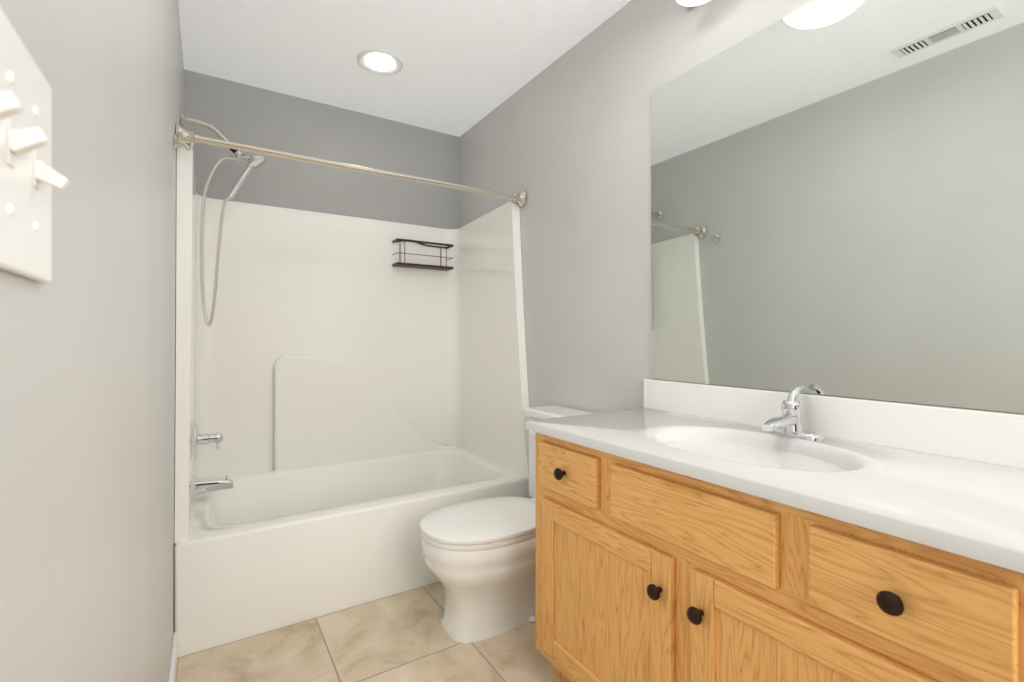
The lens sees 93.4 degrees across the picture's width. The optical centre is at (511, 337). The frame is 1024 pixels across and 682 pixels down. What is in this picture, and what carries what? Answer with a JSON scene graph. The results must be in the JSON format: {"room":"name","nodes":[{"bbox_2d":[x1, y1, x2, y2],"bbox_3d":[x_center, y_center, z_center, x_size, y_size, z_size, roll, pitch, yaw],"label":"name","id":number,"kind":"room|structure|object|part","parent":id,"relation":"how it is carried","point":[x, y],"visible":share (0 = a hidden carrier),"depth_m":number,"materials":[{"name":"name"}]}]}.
{"room":"bathroom","nodes":[
{"label":"bathroom","id":0,"kind":"room"},
{"bbox_2d":[0,0,183,681],"bbox_3d":[-0.449,-0.120,0.435,0.100,2.440,4.816,0,0,-32],"label":"wall","id":1,"kind":"structure","parent":0,"point":[87,416],"depth_m":0.51,"materials":[{"name":"paint"}]},
{"bbox_2d":[0,7,69,282],"bbox_3d":[-0.269,-0.105,0.265,0.021,0.136,0.171,0,0,-32],"label":"switch plate","id":2,"kind":"object","parent":1,"relation":"attached to","point":[30,177],"visible":1,"depth_m":0.28,"materials":[{"name":"white plastic"}]},
{"bbox_2d":[168,631,177,681],"bbox_3d":[-0.159,1.052,0.082,0.013,0.095,3.708,0,0,-32],"label":"baseboard","id":3,"kind":"structure","parent":1,"relation":"attached to","point":[173,665],"depth_m":1.52,"materials":[{"name":"white wood"}]},
{"bbox_2d":[174,134,192,149],"bbox_3d":[-1.142,-0.676,1.680,0.056,0.048,0.047,0,0,-32],"label":"hook","id":4,"kind":"object","parent":1,"relation":"attached to","point":[176,141],"visible":1,"depth_m":1.67,"materials":[{"name":"silver metal"}]},
{"bbox_2d":[184,69,458,228],"bbox_3d":[-1.023,-0.120,2.862,1.524,2.440,0.100,0,0,-32],"label":"wall","id":5,"kind":"structure","parent":0,"point":[235,112],"depth_m":2.75,"materials":[{"name":"paint"}]},
{"bbox_2d":[176,581,563,681],"bbox_3d":[0.237,1.130,0.869,1.724,0.060,4.816,0,0,-32],"label":"floor","id":6,"kind":"structure","parent":0,"point":[402,637],"depth_m":1.68,"materials":[{"name":"tile"}]},
{"bbox_2d":[174,112,530,657],"bbox_3d":[-0.753,0.065,2.436,1.520,2.070,0.900,0,0,-32],"label":"shower","id":7,"kind":"object","parent":6,"relation":"on","point":[352,400],"visible":1,"depth_m":2.57,"materials":[{"name":"white plastic"}]},
{"bbox_3d":[-1.346,-0.914,2.130,0.190,0.112,0.060,0,0,-32],"label":"arm","id":8,"kind":"part","parent":7,"relation":"part of"},
{"bbox_3d":[-1.313,0.645,2.128,0.143,0.060,0.060,0,0,-32],"label":"spout","id":9,"kind":"part","parent":7,"relation":"part of","materials":[{"name":"silver metal"}]},
{"bbox_3d":[-0.587,-0.740,2.173,1.518,0.084,0.084,0,0,-32],"label":"rod","id":10,"kind":"part","parent":7,"relation":"part of","materials":[{"name":"silver metal"}]},
{"bbox_2d":[174,444,530,657],"bbox_3d":[-0.753,0.905,2.436,1.520,0.390,0.900,0,0,-32],"label":"bathtub","id":11,"kind":"object","parent":7,"relation":"in","point":[281,547],"depth_m":1.99,"materials":[{"name":"white ceramic"}]},
{"bbox_3d":[-0.813,0.412,2.854,1.070,0.625,0.050,0,0,-32],"label":"backrest","id":12,"kind":"part","parent":7,"relation":"part of","materials":[{"name":"white plastic"}]},
{"bbox_2d":[419,405,592,642],"bbox_3d":[-0.001,0.713,1.949,0.756,0.775,0.414,0,0,-32],"label":"toilet","id":13,"kind":"object","parent":6,"relation":"on","point":[479,556],"visible":0.62,"depth_m":1.76,"materials":[{"name":"white ceramic"}]},
{"bbox_3d":[-0.090,0.704,1.893,0.544,0.028,0.396,0,0,-32],"label":"lid","id":14,"kind":"part","parent":13,"relation":"part of","materials":[{"name":"white plastic"}]},
{"bbox_3d":[-0.088,0.730,1.894,0.538,0.018,0.386,0,0,-32],"label":"seat","id":15,"kind":"part","parent":13,"relation":"part of","materials":[{"name":"white plastic"}]},
{"bbox_3d":[-0.068,0.920,1.907,0.582,0.360,0.384,0,0,-32],"label":"bowl","id":16,"kind":"part","parent":13,"relation":"part of","materials":[{"name":"white ceramic"}]},
{"bbox_3d":[0.104,0.430,2.150,0.022,0.024,0.077,0,0,-32],"label":"lever","id":17,"kind":"part","parent":13,"relation":"part of","materials":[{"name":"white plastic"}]},
{"bbox_2d":[526,379,1023,681],"bbox_3d":[0.583,0.616,1.201,0.581,0.968,1.167,0,0,-32],"label":"bathroom vanity","id":18,"kind":"object","parent":6,"relation":"on","point":[690,532],"visible":1,"depth_m":1.00,"materials":[{"name":"brown wood"}]},
{"bbox_2d":[526,407,1023,590],"bbox_3d":[0.592,0.328,1.206,0.560,0.128,1.167,0,0,-32],"label":"countertop","id":19,"kind":"structure","parent":18,"relation":"on","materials":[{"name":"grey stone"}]},
{"bbox_2d":[761,384,824,441],"bbox_3d":[0.732,0.200,1.291,0.177,0.136,0.156,0,0,-32],"label":"faucet","id":20,"kind":"object","parent":19,"relation":"on","point":[795,416],"depth_m":1.30,"materials":[{"name":"silver metal"}]},
{"bbox_2d":[178,0,630,136],"bbox_3d":[0.237,-1.370,0.869,1.724,0.060,4.816,0,0,-32],"label":"ceiling","id":21,"kind":"structure","parent":0,"point":[468,64],"depth_m":2.22,"materials":[{"name":"paint"}]},
{"bbox_2d":[357,49,402,74],"bbox_3d":[-0.642,-1.333,2.350,0.216,0.014,0.216,0,0,-32],"label":"recessed light","id":22,"kind":"object","parent":21,"relation":"in","point":[378,61],"visible":0.98,"depth_m":2.33,"materials":[{"name":"white"}]},
{"bbox_3d":[-0.642,-1.333,2.350,0.144,0.014,0.144,0,0,-32],"label":"bulb","id":23,"kind":"part","parent":22,"relation":"part of","materials":[{"name":"white glass"}]},
{"bbox_2d":[459,0,1022,413],"bbox_3d":[0.924,-0.120,1.303,0.100,2.440,4.816,0,0,-32],"label":"wall","id":24,"kind":"structure","parent":0,"point":[563,141],"depth_m":2.11,"materials":[{"name":"paint"}]},
{"bbox_2d":[676,0,709,8],"bbox_3d":[0.756,-1.163,1.306,0.176,0.134,0.800,0,0,-32],"label":"sconce","id":25,"kind":"object","parent":24,"relation":"attached to","point":[687,4],"visible":1,"depth_m":1.59,"materials":[{"name":"white glass"}]},
{"bbox_2d":[643,379,1023,489],"bbox_3d":[0.820,0.214,1.351,0.020,0.111,1.167,0,0,-32],"label":"backsplash","id":26,"kind":"structure","parent":24,"relation":"attached to","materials":[{"name":"white stone"}]},
{"bbox_2d":[651,0,1023,413],"bbox_3d":[0.831,-0.387,1.349,0.006,1.087,1.132,0,0,-32],"label":"mirror","id":27,"kind":"object","parent":24,"relation":"attached to","point":[837,197],"visible":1,"depth_m":1.26,"materials":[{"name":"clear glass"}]}
]}

